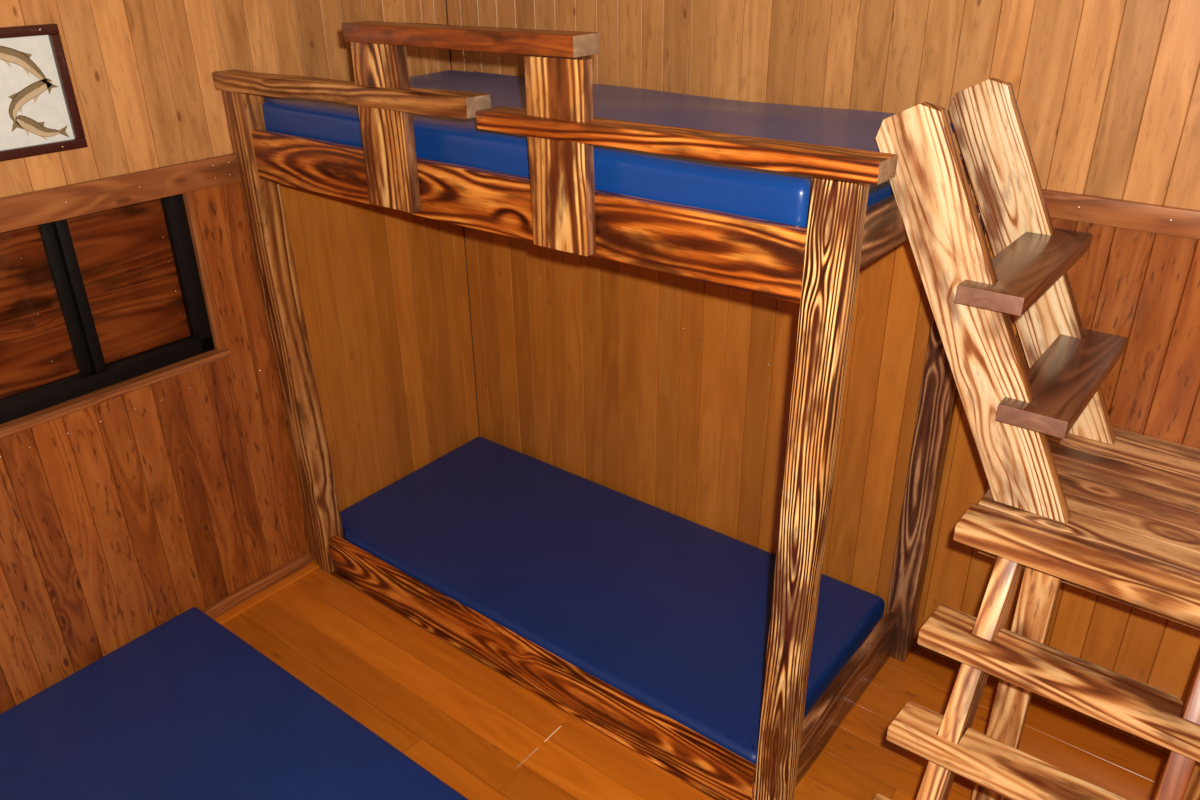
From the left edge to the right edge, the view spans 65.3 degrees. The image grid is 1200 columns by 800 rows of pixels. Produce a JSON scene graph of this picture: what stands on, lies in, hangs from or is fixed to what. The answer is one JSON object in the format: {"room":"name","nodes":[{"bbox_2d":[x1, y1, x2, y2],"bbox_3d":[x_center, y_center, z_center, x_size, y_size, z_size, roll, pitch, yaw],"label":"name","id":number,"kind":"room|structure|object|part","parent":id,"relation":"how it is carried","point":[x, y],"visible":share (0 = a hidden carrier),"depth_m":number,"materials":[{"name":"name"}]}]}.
{"room":"dormitory","nodes":[
{"label":"dormitory","id":0,"kind":"room"},
{"bbox_2d":[0,0,479,713],"bbox_3d":[-1.876,-0.210,2.381,0.102,2.750,4.256,19,32,34],"label":"wall","id":1,"kind":"structure","parent":0,"point":[121,516],"depth_m":3.14,"materials":[{"name":"brown wood"}]},
{"bbox_2d":[0,23,87,161],"bbox_3d":[-1.571,-0.788,2.429,0.020,0.324,0.398,19,32,34],"label":"framed picture","id":2,"kind":"object","parent":1,"relation":"attached to","point":[40,115],"visible":1,"depth_m":2.50,"materials":[{"name":"paper"}]},
{"bbox_3d":[-1.573,-0.922,2.363,0.018,0.026,0.398,19,32,34],"label":"frame","id":3,"kind":"part","parent":2,"relation":"part of","materials":[{"name":"brown wood"}]},
{"bbox_3d":[-1.570,-0.655,2.496,0.018,0.026,0.398,19,32,34],"label":"frame","id":4,"kind":"part","parent":2,"relation":"part of","materials":[{"name":"brown wood"}]},
{"bbox_3d":[-1.458,-0.855,2.560,0.018,0.272,0.026,19,32,34],"label":"frame","id":5,"kind":"part","parent":2,"relation":"part of","materials":[{"name":"brown wood"}]},
{"bbox_2d":[0,192,230,438],"bbox_3d":[-1.682,-0.192,2.627,0.109,0.566,1.265,19,32,34],"label":"window","id":6,"kind":"structure","parent":1,"relation":"in","point":[101,306],"depth_m":2.85,"materials":[{"name":"brown wood"}]},
{"bbox_3d":[-1.696,-0.442,2.512,0.058,0.012,1.204,19,32,34],"label":"frame","id":7,"kind":"part","parent":6,"relation":"part of","materials":[{"name":"brown wood"}]},
{"bbox_3d":[-1.690,0.013,2.737,0.058,0.050,1.204,19,32,34],"label":"frame","id":8,"kind":"part","parent":6,"relation":"part of","materials":[{"name":"black wood"}]},
{"bbox_3d":[-1.677,0.052,2.747,0.105,0.022,1.265,19,32,34],"label":"sill","id":9,"kind":"part","parent":6,"relation":"part of","materials":[{"name":"brown wood"}]},
{"bbox_3d":[-1.337,-0.413,3.037,0.058,0.538,0.045,19,32,34],"label":"frame","id":10,"kind":"part","parent":6,"relation":"part of","materials":[{"name":"black metal"}]},
{"bbox_2d":[0,153,240,232],"bbox_3d":[-2.145,-0.185,1.901,0.025,0.089,3.200,19,32,34],"label":"trim","id":11,"kind":"structure","parent":1,"relation":"attached to","point":[24,210],"depth_m":2.72,"materials":[{"name":"wood"}]},
{"bbox_3d":[-2.123,0.505,2.302,0.021,1.545,3.331,19,32,34],"label":"burnt board panel","id":12,"kind":"part","parent":1,"relation":"part of","materials":[{"name":"brown wood"}]},
{"bbox_2d":[202,551,318,624],"bbox_3d":[-2.083,1.181,2.608,0.061,0.058,3.100,19,32,34],"label":"baseboard","id":13,"kind":"structure","parent":1,"relation":"attached to","point":[250,595],"depth_m":3.53,"materials":[{"name":"brown wood"}]},
{"bbox_3d":[-0.836,-0.242,3.774,0.021,1.545,0.854,19,32,34],"label":"varnished board panel","id":14,"kind":"part","parent":1,"relation":"part of","materials":[{"name":"brown wood"}]},
{"bbox_2d":[222,559,1167,799],"bbox_3d":[-0.113,1.637,1.738,4.418,0.025,4.169,19,32,34],"label":"floor","id":15,"kind":"structure","parent":0,"point":[480,732],"depth_m":2.95,"materials":[{"name":"brown wood"}]},
{"bbox_2d":[0,607,468,799],"bbox_3d":[-0.963,1.194,2.484,1.927,0.120,0.934,19,32,34],"label":"mattress","id":16,"kind":"object","parent":15,"relation":"on","point":[185,709],"visible":1,"depth_m":2.76,"materials":[{"name":"blue plastic"}]},
{"bbox_2d":[212,21,985,799],"bbox_3d":[-0.032,-0.139,2.997,2.160,2.038,1.023,19,32,34],"label":"bunk bed","id":17,"kind":"object","parent":15,"relation":"on","point":[816,266],"visible":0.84,"depth_m":2.40,"materials":[{"name":"brown wood"}]},
{"bbox_3d":[-1.086,-0.159,3.312,0.095,1.812,0.092,17,32,34],"label":"post","id":18,"kind":"part","parent":17,"relation":"part of","materials":[{"name":"brown wood"}]},
{"bbox_3d":[-0.726,-0.851,2.582,1.097,0.056,0.093,18,32,34],"label":"rail","id":19,"kind":"part","parent":17,"relation":"part of","materials":[{"name":"brown wood"}]},
{"bbox_3d":[-0.333,-0.865,2.233,0.772,0.046,0.095,18,32,34],"label":"guard rail","id":20,"kind":"part","parent":17,"relation":"part of","materials":[{"name":"red wood"}]},
{"bbox_3d":[-0.316,0.920,3.142,1.860,0.012,0.012,19,32,34],"label":"foot moulding","id":21,"kind":"part","parent":17,"relation":"part of","materials":[{"name":"orange wood"}]},
{"bbox_3d":[-0.329,-0.527,2.445,1.909,0.155,0.038,19,32,34],"label":"rail","id":22,"kind":"part","parent":17,"relation":"part of","materials":[{"name":"orange wood"}]},
{"bbox_3d":[-0.301,0.844,3.127,1.860,0.165,0.038,19,32,34],"label":"rail","id":23,"kind":"part","parent":17,"relation":"part of","materials":[{"name":"orange wood"}]},
{"bbox_2d":[262,70,953,226],"bbox_3d":[-0.073,-0.773,2.760,1.931,0.191,0.881,19,32,34],"label":"mattress","id":24,"kind":"object","parent":17,"relation":"on","point":[760,193],"visible":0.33,"depth_m":2.44,"materials":[{"name":"blue plastic"}]},
{"bbox_2d":[340,437,884,763],"bbox_3d":[-0.060,0.620,3.481,1.971,0.107,0.908,19,32,34],"label":"mattress","id":25,"kind":"object","parent":17,"relation":"on","point":[672,612],"visible":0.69,"depth_m":3.32,"materials":[{"name":"blue plastic"}]},
{"bbox_3d":[0.128,-0.552,1.986,1.008,0.045,0.090,19,32,34],"label":"rail","id":26,"kind":"part","parent":17,"relation":"part of","materials":[{"name":"orange wood"}]},
{"bbox_3d":[0.479,0.359,2.235,0.092,1.812,0.080,19,34,33],"label":"post","id":27,"kind":"part","parent":17,"relation":"part of","materials":[{"name":"brown wood"}]},
{"bbox_3d":[0.746,0.927,2.907,0.036,0.191,0.760,19,32,34],"label":"rail","id":28,"kind":"part","parent":17,"relation":"part of","materials":[{"name":"brown wood"}]},
{"bbox_3d":[0.730,-0.444,2.255,0.037,0.120,0.862,19,32,34],"label":"rail","id":29,"kind":"part","parent":17,"relation":"part of","materials":[{"name":"brown wood"}]},
{"bbox_3d":[1.013,0.173,2.888,0.089,1.552,0.082,19,32,34],"label":"post","id":30,"kind":"part","parent":17,"relation":"part of","materials":[{"name":"brown wood"}]},
{"bbox_2d":[873,503,1199,799],"bbox_3d":[0.957,0.906,2.032,0.688,0.998,0.692,19,32,34],"label":"ladder","id":31,"kind":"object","parent":15,"relation":"on","point":[983,645],"depth_m":2.05,"materials":[{"name":"brown wood"}]},
{"bbox_2d":[971,427,1199,799],"bbox_3d":[1.875,0.860,2.104,2.005,1.002,0.653,19,32,34],"label":"platform","id":32,"kind":"object","parent":15,"relation":"on","point":[1138,495],"visible":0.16,"depth_m":2.24,"materials":[{"name":"brown wood"}]},
{"bbox_2d":[876,77,1127,523],"bbox_3d":[0.995,-0.276,2.281,0.564,0.889,0.590,19,32,34],"label":"ladder","id":33,"kind":"object","parent":32,"relation":"on","point":[1010,410],"visible":1,"depth_m":2.16,"materials":[{"name":"brown wood"}]},
{"bbox_3d":[1.036,0.769,2.359,0.075,0.955,0.045,19,32,34],"label":"support post","id":34,"kind":"part","parent":32,"relation":"part of","materials":[{"name":"brown wood"}]},
{"bbox_3d":[1.375,0.883,2.121,0.075,0.955,0.045,19,32,34],"label":"support post","id":35,"kind":"part","parent":32,"relation":"part of","materials":[{"name":"brown wood"}]},
{"bbox_2d":[446,0,1199,753],"bbox_3d":[1.190,-0.351,2.604,4.454,2.780,0.072,19,32,34],"label":"wall","id":36,"kind":"structure","parent":0,"point":[671,393],"depth_m":2.93,"materials":[{"name":"brown wood"}]},
{"bbox_3d":[2.058,0.063,2.020,2.217,0.590,0.020,19,32,34],"label":"burnt board panel","id":37,"kind":"part","parent":36,"relation":"part of","materials":[{"name":"brown wood"}]},
{"bbox_2d":[1042,189,1199,239],"bbox_3d":[1.994,-0.240,1.893,2.270,0.068,0.025,19,32,34],"label":"trim","id":38,"kind":"structure","parent":36,"relation":"attached to","point":[1155,218],"depth_m":2.35,"materials":[{"name":"wood"}]}
]}

